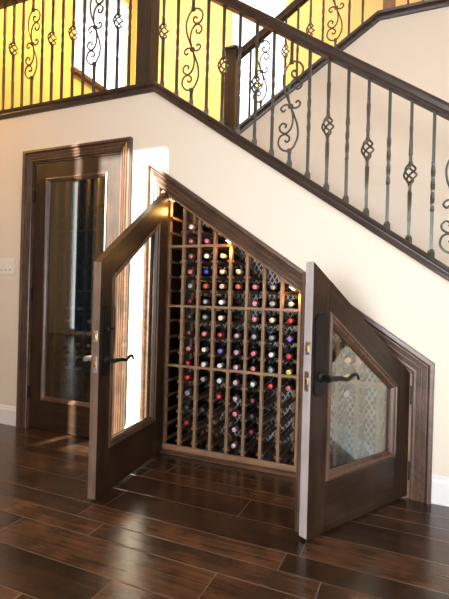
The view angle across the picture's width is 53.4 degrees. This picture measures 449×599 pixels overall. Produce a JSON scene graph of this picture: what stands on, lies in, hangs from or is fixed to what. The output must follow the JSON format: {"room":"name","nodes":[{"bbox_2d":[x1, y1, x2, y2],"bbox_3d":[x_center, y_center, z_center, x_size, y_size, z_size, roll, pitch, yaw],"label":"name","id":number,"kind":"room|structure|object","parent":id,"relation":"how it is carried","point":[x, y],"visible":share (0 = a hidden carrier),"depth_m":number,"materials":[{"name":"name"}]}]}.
{"room":"home stair hall","nodes":[
{"label":"home stair hall","id":0,"kind":"room"},
{"bbox_2d":[0,0,136,109],"bbox_3d":[-1.843,-2.885,5.287,0.100,2.880,2.835,2,0,23],"label":"wall","id":1,"kind":"structure","parent":0,"point":[38,3],"depth_m":4.82,"materials":[{"name":"paint"}]},
{"bbox_2d":[70,0,128,90],"bbox_3d":[-1.552,-3.421,5.822,0.150,1.495,1.250,2,0,23],"label":"window","id":2,"kind":"structure","parent":1,"relation":"in","point":[77,72],"depth_m":6.22,"materials":[{"name":"white paint"}]},
{"bbox_2d":[76,0,126,24],"bbox_3d":[-2.797,-4.393,2.057,11.400,0.100,9.550,2,0,23],"label":"ceiling","id":3,"kind":"structure","parent":0,"point":[112,9],"depth_m":6.66,"materials":[{"name":"white paint"}]},
{"bbox_2d":[46,177,187,428],"bbox_3d":[-0.919,-0.145,3.869,1.210,2.300,0.994,2,0,23],"label":"wall","id":4,"kind":"structure","parent":0,"point":[177,227],"depth_m":3.93,"materials":[{"name":"paint"}]},
{"bbox_2d":[0,400,448,598],"bbox_3d":[-2.961,1.005,2.024,11.600,0.100,9.650,2,0,23],"label":"floor","id":5,"kind":"structure","parent":0,"point":[175,527],"depth_m":1.95,"materials":[{"name":"brown wood"}]},
{"bbox_2d":[50,178,106,402],"bbox_3d":[-0.949,-0.046,3.883,1.060,2.100,0.410,2,0,23],"label":"wine rack","id":6,"kind":"object","parent":5,"relation":"on","point":[96,208],"visible":0.24,"depth_m":3.86,"materials":[{"name":"brown wood"}]},
{"bbox_2d":[66,315,91,322],"bbox_3d":[-1.292,0.180,3.968,0.073,0.073,0.300,2,0,23],"label":"wine bottle","id":7,"kind":"object","parent":6,"relation":"in","point":[79,319],"visible":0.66,"depth_m":3.94,"materials":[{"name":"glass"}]},
{"bbox_2d":[162,199,388,471],"bbox_3d":[0.378,0.184,2.926,1.548,1.716,0.434,2,0,23],"label":"wine rack","id":8,"kind":"object","parent":5,"relation":"on","point":[193,428],"visible":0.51,"depth_m":2.91,"materials":[{"name":"wood"}]},
{"bbox_2d":[184,410,208,424],"bbox_3d":[-0.200,0.820,3.099,0.074,0.074,0.300,2,0,23],"label":"wine bottle","id":9,"kind":"object","parent":8,"relation":"in","point":[202,416],"visible":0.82,"depth_m":3.08,"materials":[{"name":"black glass"}]},
{"bbox_2d":[184,396,208,409],"bbox_3d":[-0.196,0.721,3.102,0.073,0.073,0.300,2,0,23],"label":"wine bottle","id":10,"kind":"object","parent":8,"relation":"in","point":[202,402],"visible":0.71,"depth_m":3.08,"materials":[{"name":"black glass"}]},
{"bbox_2d":[185,382,209,395],"bbox_3d":[-0.193,0.624,3.102,0.074,0.074,0.300,2,0,23],"label":"wine bottle","id":11,"kind":"object","parent":8,"relation":"in","point":[203,387],"visible":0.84,"depth_m":3.09,"materials":[{"name":"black glass"}]},
{"bbox_2d":[185,354,209,364],"bbox_3d":[-0.189,0.423,3.098,0.074,0.074,0.300,2,0,23],"label":"wine bottle","id":12,"kind":"object","parent":8,"relation":"in","point":[203,358],"visible":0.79,"depth_m":3.08,"materials":[{"name":"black glass"}]},
{"bbox_2d":[185,369,209,379],"bbox_3d":[-0.191,0.521,3.100,0.074,0.074,0.300,2,0,23],"label":"wine bottle","id":13,"kind":"object","parent":8,"relation":"in","point":[202,373],"visible":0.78,"depth_m":3.08,"materials":[{"name":"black glass"}]},
{"bbox_2d":[186,340,210,350],"bbox_3d":[-0.185,0.328,3.100,0.074,0.074,0.300,2,0,23],"label":"wine bottle","id":14,"kind":"object","parent":8,"relation":"in","point":[204,343],"visible":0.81,"depth_m":3.08,"materials":[{"name":"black glass"}]},
{"bbox_2d":[186,310,210,319],"bbox_3d":[-0.181,0.114,3.097,0.074,0.074,0.300,2,0,23],"label":"wine bottle","id":15,"kind":"object","parent":8,"relation":"in","point":[204,312],"visible":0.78,"depth_m":3.07,"materials":[{"name":"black glass"}]},
{"bbox_2d":[186,325,210,335],"bbox_3d":[-0.184,0.223,3.097,0.074,0.074,0.300,2,0,23],"label":"wine bottle","id":16,"kind":"object","parent":8,"relation":"in","point":[202,328],"visible":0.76,"depth_m":3.08,"materials":[{"name":"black glass"}]},
{"bbox_2d":[188,282,209,290],"bbox_3d":[-0.172,-0.089,3.103,0.074,0.074,0.300,2,0,23],"label":"wine bottle","id":17,"kind":"object","parent":8,"relation":"in","point":[202,283],"visible":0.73,"depth_m":3.07,"materials":[{"name":"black glass"}]},
{"bbox_2d":[188,268,210,276],"bbox_3d":[-0.171,-0.184,3.100,0.074,0.074,0.300,2,0,23],"label":"wine bottle","id":18,"kind":"object","parent":8,"relation":"in","point":[190,271],"visible":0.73,"depth_m":3.06,"materials":[{"name":"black glass"}]},
{"bbox_2d":[188,253,210,264],"bbox_3d":[-0.168,-0.285,3.100,0.073,0.073,0.300,2,0,23],"label":"wine bottle","id":19,"kind":"object","parent":8,"relation":"in","point":[191,256],"visible":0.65,"depth_m":3.04,"materials":[{"name":"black glass"}]},
{"bbox_2d":[189,224,213,237],"bbox_3d":[-0.165,-0.481,3.096,0.074,0.074,0.300,2,0,23],"label":"wine bottle","id":20,"kind":"object","parent":8,"relation":"in","point":[204,228],"visible":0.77,"depth_m":3.09,"materials":[{"name":"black glass"}]},
{"bbox_2d":[200,398,223,411],"bbox_3d":[-0.090,0.724,3.058,0.073,0.073,0.300,2,0,23],"label":"wine bottle","id":21,"kind":"object","parent":8,"relation":"in","point":[219,403],"visible":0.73,"depth_m":3.04,"materials":[{"name":"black glass"}]},
{"bbox_2d":[200,371,223,381],"bbox_3d":[-0.086,0.524,3.054,0.073,0.073,0.300,2,0,23],"label":"wine bottle","id":22,"kind":"object","parent":8,"relation":"in","point":[218,374],"visible":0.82,"depth_m":3.04,"materials":[{"name":"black glass"}]},
{"bbox_2d":[201,355,224,366],"bbox_3d":[-0.083,0.426,3.054,0.074,0.074,0.300,2,0,23],"label":"wine bottle","id":23,"kind":"object","parent":8,"relation":"in","point":[219,359],"visible":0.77,"depth_m":3.04,"materials":[{"name":"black glass"}]},
{"bbox_2d":[201,341,225,351],"bbox_3d":[-0.079,0.331,3.057,0.074,0.074,0.300,2,0,23],"label":"wine bottle","id":24,"kind":"object","parent":8,"relation":"in","point":[219,344],"visible":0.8,"depth_m":3.04,"materials":[{"name":"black glass"}]},
{"bbox_2d":[202,326,224,336],"bbox_3d":[-0.078,0.226,3.052,0.074,0.074,0.300,2,0,23],"label":"wine bottle","id":25,"kind":"object","parent":8,"relation":"in","point":[218,329],"visible":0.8,"depth_m":3.03,"materials":[{"name":"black glass"}]},
{"bbox_2d":[202,311,224,320],"bbox_3d":[-0.074,0.117,3.055,0.074,0.074,0.300,2,0,23],"label":"wine bottle","id":26,"kind":"object","parent":8,"relation":"in","point":[218,313],"visible":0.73,"depth_m":3.03,"materials":[{"name":"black glass"}]},
{"bbox_2d":[203,297,225,305],"bbox_3d":[-0.071,0.016,3.055,0.074,0.074,0.300,2,0,23],"label":"wine bottle","id":27,"kind":"object","parent":8,"relation":"in","point":[205,301],"visible":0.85,"depth_m":3.03,"materials":[{"name":"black glass"}]},
{"bbox_2d":[204,238,228,250],"bbox_3d":[-0.060,-0.383,3.056,0.074,0.074,0.300,2,0,23],"label":"wine bottle","id":28,"kind":"object","parent":8,"relation":"in","point":[206,240],"visible":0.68,"depth_m":3.03,"materials":[{"name":"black glass"}]},
{"bbox_2d":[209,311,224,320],"bbox_3d":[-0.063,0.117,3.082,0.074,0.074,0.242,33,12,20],"label":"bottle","id":29,"kind":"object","parent":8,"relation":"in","point":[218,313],"depth_m":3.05,"materials":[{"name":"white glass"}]},
{"bbox_2d":[216,386,239,399],"bbox_3d":[0.017,0.630,3.011,0.074,0.074,0.300,0,-1,23],"label":"wine bottle","id":30,"kind":"object","parent":8,"relation":"in","point":[233,391],"visible":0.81,"depth_m":3.00,"materials":[{"name":"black glass"}]},
{"bbox_2d":[217,372,239,382],"bbox_3d":[0.022,0.527,3.015,0.074,0.074,0.300,2,0,23],"label":"wine bottle","id":31,"kind":"object","parent":8,"relation":"in","point":[233,376],"visible":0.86,"depth_m":3.00,"materials":[{"name":"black glass"}]},
{"bbox_2d":[217,342,240,353],"bbox_3d":[0.026,0.334,3.013,0.073,0.073,0.300,2,0,23],"label":"wine bottle","id":32,"kind":"object","parent":8,"relation":"in","point":[235,345],"visible":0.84,"depth_m":3.00,"materials":[{"name":"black glass"}]},
{"bbox_2d":[217,356,240,367],"bbox_3d":[0.024,0.429,3.014,0.073,0.073,0.300,2,0,23],"label":"wine bottle","id":33,"kind":"object","parent":8,"relation":"in","point":[234,361],"visible":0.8,"depth_m":3.00,"materials":[{"name":"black glass"}]},
{"bbox_2d":[218,327,240,337],"bbox_3d":[0.027,0.229,3.007,0.074,0.074,0.300,2,0,23],"label":"wine bottle","id":34,"kind":"object","parent":8,"relation":"in","point":[235,330],"visible":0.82,"depth_m":2.99,"materials":[{"name":"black glass"}]},
{"bbox_2d":[218,311,241,321],"bbox_3d":[0.030,0.120,3.008,0.074,0.074,0.300,2,0,23],"label":"wine bottle","id":35,"kind":"object","parent":8,"relation":"in","point":[236,316],"visible":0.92,"depth_m":3.00,"materials":[{"name":"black glass"}]},
{"bbox_2d":[219,297,241,305],"bbox_3d":[0.034,0.019,3.010,0.074,0.074,0.300,2,0,23],"label":"wine bottle","id":36,"kind":"object","parent":8,"relation":"in","point":[236,301],"visible":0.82,"depth_m":3.00,"materials":[{"name":"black glass"}]},
{"bbox_2d":[220,253,242,264],"bbox_3d":[0.043,-0.280,3.011,0.074,0.074,0.300,2,0,23],"label":"wine bottle","id":37,"kind":"object","parent":8,"relation":"in","point":[237,257],"visible":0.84,"depth_m":3.00,"materials":[{"name":"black glass"}]},
{"bbox_2d":[231,433,253,447],"bbox_3d":[0.114,0.929,2.964,0.074,0.074,0.300,2,0,23],"label":"wine bottle","id":38,"kind":"object","parent":8,"relation":"in","point":[237,442],"visible":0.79,"depth_m":2.92,"materials":[{"name":"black glass"}]},
{"bbox_2d":[232,403,254,416],"bbox_3d":[0.121,0.730,2.969,0.074,0.074,0.300,2,0,23],"label":"wine bottle","id":39,"kind":"object","parent":8,"relation":"in","point":[249,408],"visible":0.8,"depth_m":2.94,"materials":[{"name":"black glass"}]},
{"bbox_2d":[232,418,254,431],"bbox_3d":[0.117,0.829,2.966,0.074,0.074,0.300,2,0,23],"label":"wine bottle","id":40,"kind":"object","parent":8,"relation":"in","point":[239,423],"visible":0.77,"depth_m":2.93,"materials":[{"name":"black glass"}]},
{"bbox_2d":[233,387,254,400],"bbox_3d":[0.123,0.633,2.968,0.073,0.073,0.300,2,0,23],"label":"wine bottle","id":41,"kind":"object","parent":8,"relation":"in","point":[251,392],"visible":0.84,"depth_m":2.95,"materials":[{"name":"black glass"}]},
{"bbox_2d":[233,374,255,384],"bbox_3d":[0.124,0.530,2.963,0.074,0.074,0.300,2,0,23],"label":"wine bottle","id":42,"kind":"object","parent":8,"relation":"in","point":[251,377],"visible":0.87,"depth_m":2.94,"materials":[{"name":"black glass"}]},
{"bbox_2d":[233,358,255,369],"bbox_3d":[0.127,0.432,2.963,0.074,0.074,0.300,2,0,23],"label":"wine bottle","id":43,"kind":"object","parent":8,"relation":"in","point":[251,362],"visible":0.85,"depth_m":2.95,"materials":[{"name":"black glass"}]},
{"bbox_2d":[234,343,255,354],"bbox_3d":[0.129,0.337,2.963,0.074,0.074,0.300,2,0,23],"label":"wine bottle","id":44,"kind":"object","parent":8,"relation":"in","point":[251,347],"visible":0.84,"depth_m":2.95,"materials":[{"name":"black glass"}]},
{"bbox_2d":[234,328,255,339],"bbox_3d":[0.133,0.232,2.963,0.074,0.074,0.300,2,0,23],"label":"wine bottle","id":45,"kind":"object","parent":8,"relation":"in","point":[251,331],"visible":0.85,"depth_m":2.94,"materials":[{"name":"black glass"}]},
{"bbox_2d":[236,268,257,277],"bbox_3d":[0.144,-0.175,2.964,0.074,0.074,0.300,2,0,23],"label":"wine bottle","id":46,"kind":"object","parent":8,"relation":"in","point":[253,272],"visible":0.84,"depth_m":2.94,"materials":[{"name":"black glass"}]},
{"bbox_2d":[249,417,269,434],"bbox_3d":[0.223,0.832,2.921,0.074,0.074,0.300,2,0,23],"label":"wine bottle","id":47,"kind":"object","parent":8,"relation":"in","point":[255,428],"visible":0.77,"depth_m":2.88,"materials":[{"name":"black glass"}]},
{"bbox_2d":[249,406,270,418],"bbox_3d":[0.225,0.733,2.920,0.074,0.074,0.300,2,0,23],"label":"wine bottle","id":48,"kind":"object","parent":8,"relation":"in","point":[255,413],"visible":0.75,"depth_m":2.89,"materials":[{"name":"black glass"}]},
{"bbox_2d":[250,390,270,403],"bbox_3d":[0.229,0.636,2.924,0.074,0.074,0.300,2,0,23],"label":"wine bottle","id":49,"kind":"object","parent":8,"relation":"in","point":[267,394],"visible":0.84,"depth_m":2.90,"materials":[{"name":"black glass"}]},
{"bbox_2d":[250,376,271,386],"bbox_3d":[0.231,0.533,2.922,0.074,0.074,0.300,2,0,23],"label":"wine bottle","id":50,"kind":"object","parent":8,"relation":"in","point":[267,379],"visible":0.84,"depth_m":2.89,"materials":[{"name":"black glass"}]},
{"bbox_2d":[250,360,271,370],"bbox_3d":[0.234,0.435,2.922,0.073,0.073,0.300,2,0,23],"label":"wine bottle","id":51,"kind":"object","parent":8,"relation":"in","point":[268,364],"visible":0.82,"depth_m":2.90,"materials":[{"name":"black glass"}]},
{"bbox_2d":[251,344,271,356],"bbox_3d":[0.235,0.340,2.919,0.074,0.074,0.300,2,0,23],"label":"wine bottle","id":52,"kind":"object","parent":8,"relation":"in","point":[268,348],"visible":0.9,"depth_m":2.90,"materials":[{"name":"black glass"}]},
{"bbox_2d":[251,329,272,340],"bbox_3d":[0.238,0.235,2.918,0.074,0.074,0.300,2,0,23],"label":"wine bottle","id":53,"kind":"object","parent":8,"relation":"in","point":[269,332],"visible":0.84,"depth_m":2.90,"materials":[{"name":"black glass"}]},
{"bbox_2d":[252,313,272,323],"bbox_3d":[0.243,0.126,2.924,0.074,0.074,0.300,2,0,23],"label":"wine bottle","id":54,"kind":"object","parent":8,"relation":"in","point":[258,318],"visible":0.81,"depth_m":2.90,"materials":[{"name":"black glass"}]},
{"bbox_2d":[252,298,272,307],"bbox_3d":[0.244,0.025,2.919,0.074,0.074,0.300,2,0,23],"label":"wine bottle","id":55,"kind":"object","parent":8,"relation":"in","point":[258,303],"visible":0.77,"depth_m":2.89,"materials":[{"name":"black glass"}]},
{"bbox_2d":[252,282,272,291],"bbox_3d":[0.246,-0.077,2.916,0.073,0.073,0.300,2,0,23],"label":"wine bottle","id":56,"kind":"object","parent":8,"relation":"in","point":[259,286],"visible":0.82,"depth_m":2.88,"materials":[{"name":"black glass"}]},
{"bbox_2d":[268,377,287,388],"bbox_3d":[0.338,0.536,2.880,0.074,0.074,0.300,2,0,23],"label":"wine bottle","id":57,"kind":"object","parent":8,"relation":"in","point":[274,383],"visible":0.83,"depth_m":2.84,"materials":[{"name":"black glass"}]},
{"bbox_2d":[268,362,288,372],"bbox_3d":[0.340,0.438,2.879,0.074,0.074,0.300,2,0,23],"label":"wine bottle","id":58,"kind":"object","parent":8,"relation":"in","point":[274,368],"visible":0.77,"depth_m":2.85,"materials":[{"name":"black glass"}]},
{"bbox_2d":[269,345,288,357],"bbox_3d":[0.343,0.343,2.879,0.074,0.074,0.300,2,0,23],"label":"wine bottle","id":59,"kind":"object","parent":8,"relation":"in","point":[275,352],"visible":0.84,"depth_m":2.85,"materials":[{"name":"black glass"}]},
{"bbox_2d":[269,330,288,341],"bbox_3d":[0.345,0.238,2.877,0.073,0.073,0.300,2,0,23],"label":"wine bottle","id":60,"kind":"object","parent":8,"relation":"in","point":[275,336],"visible":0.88,"depth_m":2.85,"materials":[{"name":"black glass"}]},
{"bbox_2d":[269,313,289,324],"bbox_3d":[0.347,0.129,2.876,0.074,0.074,0.300,2,0,23],"label":"wine bottle","id":61,"kind":"object","parent":8,"relation":"in","point":[276,318],"visible":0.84,"depth_m":2.84,"materials":[{"name":"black glass"}]},
{"bbox_2d":[270,298,289,307],"bbox_3d":[0.349,0.028,2.873,0.073,0.073,0.300,2,0,23],"label":"wine bottle","id":62,"kind":"object","parent":8,"relation":"in","point":[276,303],"visible":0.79,"depth_m":2.84,"materials":[{"name":"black glass"}]},
{"bbox_2d":[270,282,289,292],"bbox_3d":[0.352,-0.074,2.874,0.074,0.074,0.300,2,0,23],"label":"wine bottle","id":63,"kind":"object","parent":8,"relation":"in","point":[276,287],"visible":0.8,"depth_m":2.84,"materials":[{"name":"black glass"}]},
{"bbox_2d":[344,380,354,396],"bbox_3d":[0.759,0.548,2.700,0.073,0.073,0.300,2,0,23],"label":"wine bottle","id":64,"kind":"object","parent":8,"relation":"in","point":[349,389],"visible":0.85,"depth_m":2.66,"materials":[{"name":"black glass"}]},
{"bbox_2d":[345,350,355,363],"bbox_3d":[0.762,0.355,2.697,0.074,0.074,0.300,2,0,23],"label":"wine bottle","id":65,"kind":"object","parent":8,"relation":"in","point":[350,357],"visible":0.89,"depth_m":2.66,"materials":[{"name":"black glass"}]},
{"bbox_2d":[159,448,406,498],"bbox_3d":[0.273,1.033,2.733,1.561,0.014,0.112,2,0,23],"label":"threshold","id":66,"kind":"object","parent":5,"relation":"on","point":[165,451],"visible":0.41,"depth_m":2.79,"materials":[{"name":"brown wood"}]},
{"bbox_2d":[0,92,448,485],"bbox_3d":[-2.302,-1.683,3.868,11.030,5.300,0.115,2,0,23],"label":"wall","id":67,"kind":"structure","parent":0,"point":[396,291],"depth_m":2.81,"materials":[{"name":"beige paint"}]},
{"bbox_2d":[0,259,14,273],"bbox_3d":[-1.714,-0.261,3.536,0.156,0.112,0.013,2,0,23],"label":"light switch","id":68,"kind":"object","parent":67,"relation":"attached to","point":[7,266],"visible":1,"depth_m":3.53,"materials":[{"name":"beige plastic"}]},
{"bbox_2d":[0,404,15,425],"bbox_3d":[-4.537,0.833,4.726,6.374,0.146,0.016,2,0,23],"label":"baseboard","id":69,"kind":"structure","parent":67,"relation":"attached to","point":[7,413],"depth_m":3.51,"materials":[{"name":"white paint"}]},
{"bbox_2d":[27,154,120,436],"bbox_3d":[-1.119,-0.020,3.308,0.809,2.026,0.063,2,0,23],"label":"door","id":70,"kind":"structure","parent":67,"relation":"in","point":[47,413],"depth_m":3.38,"materials":[{"name":"brown wood"}]},
{"bbox_2d":[16,136,132,433],"bbox_3d":[-1.103,-0.066,3.325,0.993,2.133,0.148,2,0,23],"label":"door frame","id":71,"kind":"structure","parent":67,"relation":"attached to","point":[123,146],"depth_m":3.33,"materials":[{"name":"brown wood"}]},
{"bbox_2d":[83,192,167,499],"bbox_3d":[-0.531,0.143,2.619,0.192,1.727,0.802,2,0,17],"label":"door","id":72,"kind":"structure","parent":67,"relation":"in","point":[113,458],"depth_m":2.46,"materials":[{"name":"brown wood"}]},
{"bbox_2d":[0,81,448,281],"bbox_3d":[0.139,-0.210,2.796,5.634,2.479,0.151,2,0,23],"label":"skirt","id":73,"kind":"object","parent":67,"relation":"attached to","point":[353,213],"visible":0.97,"depth_m":2.73,"materials":[{"name":"brown wood"}]},
{"bbox_2d":[0,0,448,256],"bbox_3d":[-0.145,-1.330,2.944,4.899,2.636,0.136,2,0,23],"label":"stair railing","id":74,"kind":"object","parent":73,"relation":"on","point":[148,11],"visible":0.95,"depth_m":2.82,"materials":[{"name":"metal"}]},
{"bbox_2d":[8,41,18,54],"bbox_3d":[-1.703,-2.021,3.602,0.071,0.118,0.071,1,0,-43],"label":"basket","id":75,"kind":"object","parent":74,"relation":"on","point":[13,42],"depth_m":3.59,"materials":[{"name":"metal"}]},
{"bbox_2d":[47,31,57,44],"bbox_3d":[-1.327,-2.011,3.442,0.071,0.118,0.071,1,0,-43],"label":"basket","id":76,"kind":"object","parent":74,"relation":"on","point":[53,33],"depth_m":3.43,"materials":[{"name":"metal"}]},
{"bbox_2d":[68,25,78,39],"bbox_3d":[-1.139,-2.006,3.362,0.071,0.118,0.071,1,0,-43],"label":"basket","id":77,"kind":"object","parent":74,"relation":"on","point":[73,26],"depth_m":3.35,"materials":[{"name":"metal"}]},
{"bbox_2d":[113,13,122,28],"bbox_3d":[-0.763,-1.995,3.202,0.071,0.118,0.071,1,0,-43],"label":"basket","id":78,"kind":"object","parent":74,"relation":"on","point":[119,15],"depth_m":3.19,"materials":[{"name":"metal"}]},
{"bbox_2d":[158,22,168,38],"bbox_3d":[-0.418,-1.835,3.054,0.071,0.118,0.071,1,0,-43],"label":"basket","id":79,"kind":"object","parent":74,"relation":"on","point":[164,24],"depth_m":3.04,"materials":[{"name":"metal"}]},
{"bbox_2d":[217,56,228,73],"bbox_3d":[-0.009,-1.506,2.877,0.071,0.118,0.071,1,0,-43],"label":"basket","id":80,"kind":"object","parent":74,"relation":"on","point":[223,57],"depth_m":2.87,"materials":[{"name":"metal"}]},
{"bbox_2d":[250,75,261,92],"bbox_3d":[0.195,-1.343,2.788,0.071,0.118,0.071,1,0,-43],"label":"basket","id":81,"kind":"object","parent":74,"relation":"on","point":[255,77],"depth_m":2.78,"materials":[{"name":"metal"}]},
{"bbox_2d":[321,116,333,135],"bbox_3d":[0.604,-1.014,2.611,0.071,0.118,0.071,1,0,-43],"label":"basket","id":82,"kind":"object","parent":74,"relation":"on","point":[326,118],"depth_m":2.60,"materials":[{"name":"metal"}]},
{"bbox_2d":[361,139,374,157],"bbox_3d":[0.808,-0.850,2.523,0.071,0.118,0.071,1,0,-43],"label":"basket","id":83,"kind":"object","parent":74,"relation":"on","point":[366,141],"depth_m":2.51,"materials":[{"name":"metal"}]},
{"bbox_2d":[403,163,417,183],"bbox_3d":[1.012,-0.686,2.434,0.071,0.118,0.071,1,0,-43],"label":"basket","id":84,"kind":"object","parent":74,"relation":"on","point":[408,165],"depth_m":2.43,"materials":[{"name":"metal"}]},
{"bbox_2d":[139,159,434,504],"bbox_3d":[0.298,0.058,2.728,1.795,1.964,0.148,2,0,23],"label":"door frame","id":85,"kind":"structure","parent":67,"relation":"attached to","point":[423,369],"depth_m":2.64,"materials":[{"name":"brown wood"}]},
{"bbox_2d":[295,262,411,539],"bbox_3d":[0.681,0.442,2.145,0.811,1.195,0.137,1,0,-37],"label":"door","id":86,"kind":"structure","parent":67,"relation":"in","point":[327,498],"depth_m":2.00,"materials":[{"name":"brown wood"}]},
{"bbox_2d":[431,474,448,506],"bbox_3d":[1.764,1.008,2.042,1.484,0.146,0.016,2,0,23],"label":"baseboard","id":87,"kind":"structure","parent":67,"relation":"attached to","point":[440,484],"depth_m":2.31,"materials":[{"name":"white paint"}]},
{"bbox_2d":[135,0,421,120],"bbox_3d":[1.307,-1.590,5.366,5.900,5.300,0.100,2,0,23],"label":"wall","id":88,"kind":"structure","parent":0,"point":[370,6],"depth_m":5.95,"materials":[{"name":"yellow paint"}]},
{"bbox_2d":[231,0,286,108],"bbox_3d":[0.436,-3.090,5.750,0.760,1.950,0.060,2,0,23],"label":"window","id":89,"kind":"structure","parent":88,"relation":"in","point":[259,1],"depth_m":5.75,"materials":[{"name":"white paint"}]},
{"bbox_2d":[183,211,408,457],"bbox_3d":[0.556,0.020,3.133,1.850,2.052,0.030,2,0,23],"label":"wall","id":90,"kind":"structure","parent":0,"point":[190,215],"depth_m":3.20,"materials":[{"name":"paint"}]},
{"bbox_2d":[240,6,448,266],"bbox_3d":[0.622,-0.594,3.822,5.900,3.279,0.100,2,0,23],"label":"wall","id":91,"kind":"structure","parent":0,"point":[412,48],"depth_m":3.50,"materials":[{"name":"beige paint"}]},
{"bbox_2d":[233,0,448,133],"bbox_3d":[1.690,-1.801,3.367,3.640,0.906,0.151,2,0,23],"label":"skirt","id":92,"kind":"object","parent":91,"relation":"attached to","point":[426,5],"visible":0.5,"depth_m":3.57,"materials":[{"name":"brown wood"}]},
{"bbox_2d":[224,0,423,129],"bbox_3d":[1.696,-2.332,3.376,3.644,1.934,0.129,2,0,23],"label":"stair railing","id":93,"kind":"object","parent":92,"relation":"on","point":[231,52],"visible":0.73,"depth_m":3.95,"materials":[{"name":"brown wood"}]},
{"bbox_2d":[281,44,289,56],"bbox_3d":[0.528,-2.153,3.871,0.071,0.118,0.071,1,0,-43],"label":"basket","id":94,"kind":"object","parent":93,"relation":"on","point":[284,45],"depth_m":3.86,"materials":[{"name":"metal"}]},
{"bbox_2d":[306,23,314,35],"bbox_3d":[0.727,-2.287,3.787,0.071,0.118,0.071,1,0,-43],"label":"basket","id":95,"kind":"object","parent":93,"relation":"on","point":[309,24],"depth_m":3.77,"materials":[{"name":"metal"}]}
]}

